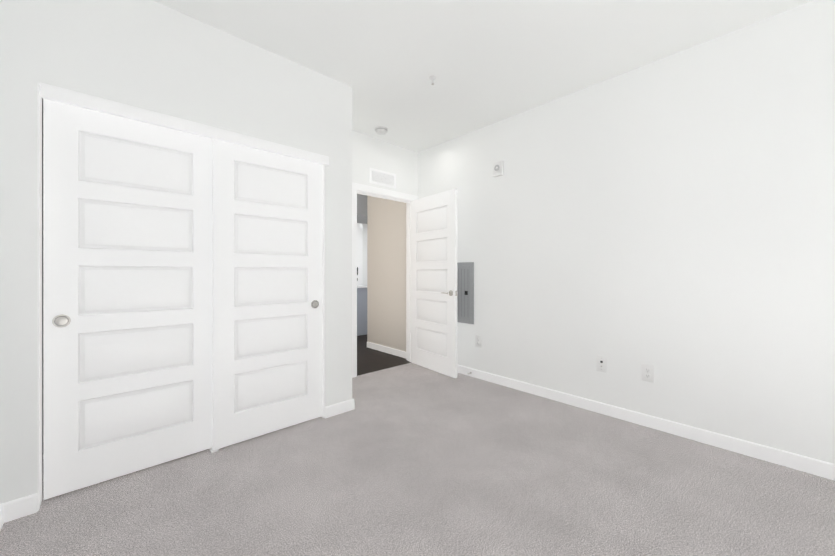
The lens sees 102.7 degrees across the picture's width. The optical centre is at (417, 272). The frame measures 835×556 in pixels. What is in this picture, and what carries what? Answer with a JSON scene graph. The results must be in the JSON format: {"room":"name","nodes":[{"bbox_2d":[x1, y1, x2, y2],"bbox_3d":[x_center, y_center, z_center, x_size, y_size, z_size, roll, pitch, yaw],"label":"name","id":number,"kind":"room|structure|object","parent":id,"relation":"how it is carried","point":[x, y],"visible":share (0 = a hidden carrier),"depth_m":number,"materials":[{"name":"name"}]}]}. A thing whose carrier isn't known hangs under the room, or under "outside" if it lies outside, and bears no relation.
{"room":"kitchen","nodes":[
{"label":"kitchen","id":0,"kind":"room"},
{"bbox_2d":[0,0,351,503],"bbox_3d":[-1.265,-0.200,2.199,1.860,2.690,0.115,0,0,-43],"label":"wall","id":1,"kind":"structure","parent":0,"point":[152,55],"depth_m":1.83,"materials":[{"name":"paint"}]},
{"bbox_2d":[0,500,15,530],"bbox_3d":[-0.616,1.103,0.159,0.030,0.086,3.758,0,0,-43],"label":"baseboard","id":2,"kind":"structure","parent":1,"relation":"attached to","point":[8,509],"depth_m":1.53,"materials":[{"name":"white wood"}]},
{"bbox_2d":[43,99,211,499],"bbox_3d":[-1.595,0.118,1.925,0.748,2.030,0.041,0,0,-43],"label":"closet door","id":3,"kind":"structure","parent":1,"relation":"in","point":[127,295],"depth_m":1.86,"materials":[{"name":"white wood"}]},
{"bbox_2d":[38,82,328,510],"bbox_3d":[-1.299,0.116,2.155,1.520,2.057,0.134,0,0,-43],"label":"trim","id":4,"kind":"structure","parent":1,"relation":"attached to","point":[66,96],"depth_m":1.80,"materials":[{"name":"white wood"}]},
{"bbox_2d":[212,139,321,449],"bbox_3d":[-1.033,0.118,2.386,0.748,2.030,0.041,0,0,-43],"label":"closet door","id":5,"kind":"structure","parent":1,"relation":"in","point":[266,292],"depth_m":2.33,"materials":[{"name":"white wood"}]},
{"bbox_2d":[42,98,417,454],"bbox_3d":[-1.192,-0.201,3.261,3.413,2.690,0.127,0,0,-43],"label":"wall","id":6,"kind":"structure","parent":0,"point":[369,152],"depth_m":3.88,"materials":[{"name":"paint"}]},
{"bbox_2d":[336,398,354,410],"bbox_3d":[-0.786,1.102,3.060,0.013,0.086,0.747,0,0,-43],"label":"baseboard","id":7,"kind":"structure","parent":6,"relation":"attached to","point":[349,404],"depth_m":2.75,"materials":[{"name":"white wood"}]},
{"bbox_2d":[370,168,395,187],"bbox_3d":[-0.403,-1.101,3.918,0.375,0.170,0.010,0,0,-43],"label":"air vent","id":8,"kind":"object","parent":6,"relation":"in","point":[382,178],"visible":1,"depth_m":3.92,"materials":[{"name":"white metal"}]},
{"bbox_2d":[352,182,417,377],"bbox_3d":[-0.405,0.085,4.002,0.987,2.118,0.149,0,0,-43],"label":"door frame","id":9,"kind":"structure","parent":6,"relation":"attached to","point":[361,189],"depth_m":3.85,"materials":[{"name":"white wood"}]},
{"bbox_2d":[411,189,457,377],"bbox_3d":[0.172,0.121,3.905,0.143,2.030,0.829,0,0,-37],"label":"entry door","id":10,"kind":"structure","parent":9,"relation":"attached to","point":[434,292],"depth_m":3.84,"materials":[{"name":"white wood"}]},
{"bbox_2d":[357,223,366,284],"bbox_3d":[-1.117,-0.202,6.837,4.355,2.690,0.120,0,0,-43],"label":"wall","id":11,"kind":"structure","parent":0,"point":[364,254],"depth_m":6.78,"materials":[{"name":"paint"}]},
{"bbox_2d":[357,227,359,285],"bbox_3d":[-1.478,0.123,6.355,0.900,2.030,0.090,0,0,-43],"label":"entry door","id":12,"kind":"structure","parent":11,"relation":"in","point":[358,256],"depth_m":6.64,"materials":[{"name":"white wood"}]},
{"bbox_2d":[357,224,361,285],"bbox_3d":[-1.503,0.088,6.382,1.050,2.110,0.020,0,0,-43],"label":"door frame","id":13,"kind":"structure","parent":11,"relation":"attached to","point":[359,226],"depth_m":6.70,"materials":[{"name":"white wood"}]},
{"bbox_2d":[357,194,366,223],"bbox_3d":[-0.338,-1.267,6.933,2.883,0.560,0.800,0,0,-43],"label":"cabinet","id":14,"kind":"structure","parent":0,"point":[361,208],"depth_m":5.82,"materials":[{"name":"grey wood"}]},
{"bbox_2d":[357,335,410,375],"bbox_3d":[-1.055,1.175,5.204,6.490,0.058,2.755,0,0,-43],"label":"floor","id":15,"kind":"structure","parent":0,"point":[369,360],"depth_m":4.38,"materials":[{"name":"brown wood"}]},
{"bbox_2d":[357,289,366,335],"bbox_3d":[-0.738,0.714,6.411,1.580,0.860,0.140,0,0,-43],"label":"base cabinet","id":16,"kind":"object","parent":15,"relation":"on","point":[361,309],"depth_m":6.06,"materials":[{"name":"grey"}]},
{"bbox_2d":[357,285,366,288],"bbox_3d":[-0.734,0.266,6.422,1.660,0.036,0.210,0,0,-43],"label":"countertop","id":17,"kind":"structure","parent":16,"relation":"on","point":[362,286],"depth_m":6.05,"materials":[{"name":"white stone"}]},
{"bbox_2d":[0,362,834,555],"bbox_3d":[0.369,1.175,1.499,3.528,0.060,4.610,0,0,-43],"label":"floor carpet","id":18,"kind":"object","parent":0,"point":[410,459],"visible":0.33,"depth_m":1.73,"materials":[{"name":"grey carpet"}]},
{"bbox_2d":[209,447,218,452],"bbox_3d":[-1.316,1.137,2.157,0.040,0.016,0.090,0,0,-43],"label":"floor guide","id":19,"kind":"object","parent":18,"relation":"on","point":[213,451],"visible":0.59,"depth_m":2.13,"materials":[{"name":"white plastic"}]},
{"bbox_2d":[153,0,812,151],"bbox_3d":[0.515,-1.596,3.516,6.490,0.100,7.365,0,0,-43],"label":"ceiling","id":20,"kind":"structure","parent":0,"point":[487,62],"depth_m":2.25,"materials":[{"name":"paint"}]},
{"bbox_2d":[375,126,387,134],"bbox_3d":[-0.390,-1.521,3.606,0.140,0.050,0.140,0,0,-43],"label":"smoke detector","id":21,"kind":"object","parent":20,"relation":"attached to","point":[380,130],"visible":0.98,"depth_m":3.56,"materials":[{"name":"white plastic"}]},
{"bbox_2d":[429,75,435,84],"bbox_3d":[0.121,-1.518,2.650,0.058,0.054,0.058,0,0,-43],"label":"sprinkler","id":22,"kind":"object","parent":20,"relation":"attached to","point":[432,77],"visible":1,"depth_m":2.64,"materials":[{"name":"white metal"}]},
{"bbox_2d":[367,0,834,463],"bbox_3d":[1.232,-0.201,3.057,0.141,2.690,5.715,0,0,-43],"label":"wall","id":23,"kind":"structure","parent":0,"point":[671,218],"depth_m":2.38,"materials":[{"name":"paint"}]},
{"bbox_2d":[367,342,405,357],"bbox_3d":[-0.439,1.101,4.741,0.013,0.086,0.973,0,0,-43],"label":"baseboard","id":24,"kind":"structure","parent":23,"relation":"attached to","point":[392,351],"depth_m":4.70,"materials":[{"name":"white wood"}]},
{"bbox_2d":[457,262,473,323],"bbox_3d":[0.485,0.229,3.779,0.021,0.680,0.370,0,0,-43],"label":"electrical panel","id":25,"kind":"object","parent":23,"relation":"attached to","point":[465,291],"visible":0.56,"depth_m":3.72,"materials":[{"name":"grey metal"}]},
{"bbox_2d":[475,335,480,347],"bbox_3d":[0.656,0.747,3.605,0.008,0.128,0.078,0,0,-43],"label":"outlet","id":26,"kind":"object","parent":23,"relation":"attached to","point":[477,341],"visible":1,"depth_m":3.61,"materials":[{"name":"white plastic"}]},
{"bbox_2d":[493,161,503,176],"bbox_3d":[0.820,-1.051,3.398,0.050,0.144,0.110,0,0,-43],"label":"fire alarm","id":27,"kind":"object","parent":23,"relation":"attached to","point":[498,168],"visible":1,"depth_m":3.37,"materials":[{"name":"white plastic"}]},
{"bbox_2d":[597,355,606,372],"bbox_3d":[1.491,0.744,2.705,0.012,0.128,0.078,0,0,-43],"label":"outlet","id":28,"kind":"object","parent":23,"relation":"attached to","point":[601,363],"visible":1,"depth_m":2.70,"materials":[{"name":"white plastic"}]},
{"bbox_2d":[457,365,834,480],"bbox_3d":[1.531,1.102,2.657,0.018,0.086,4.492,0,0,-43],"label":"baseboard","id":29,"kind":"structure","parent":23,"relation":"attached to","point":[820,468],"depth_m":2.34,"materials":[{"name":"white wood"}]},
{"bbox_2d":[642,363,653,382],"bbox_3d":[1.707,0.747,2.475,0.008,0.128,0.078,0,0,-43],"label":"electrical outlet","id":30,"kind":"object","parent":23,"relation":"attached to","point":[647,372],"visible":1,"depth_m":2.47,"materials":[{"name":"white plastic"}]}
]}

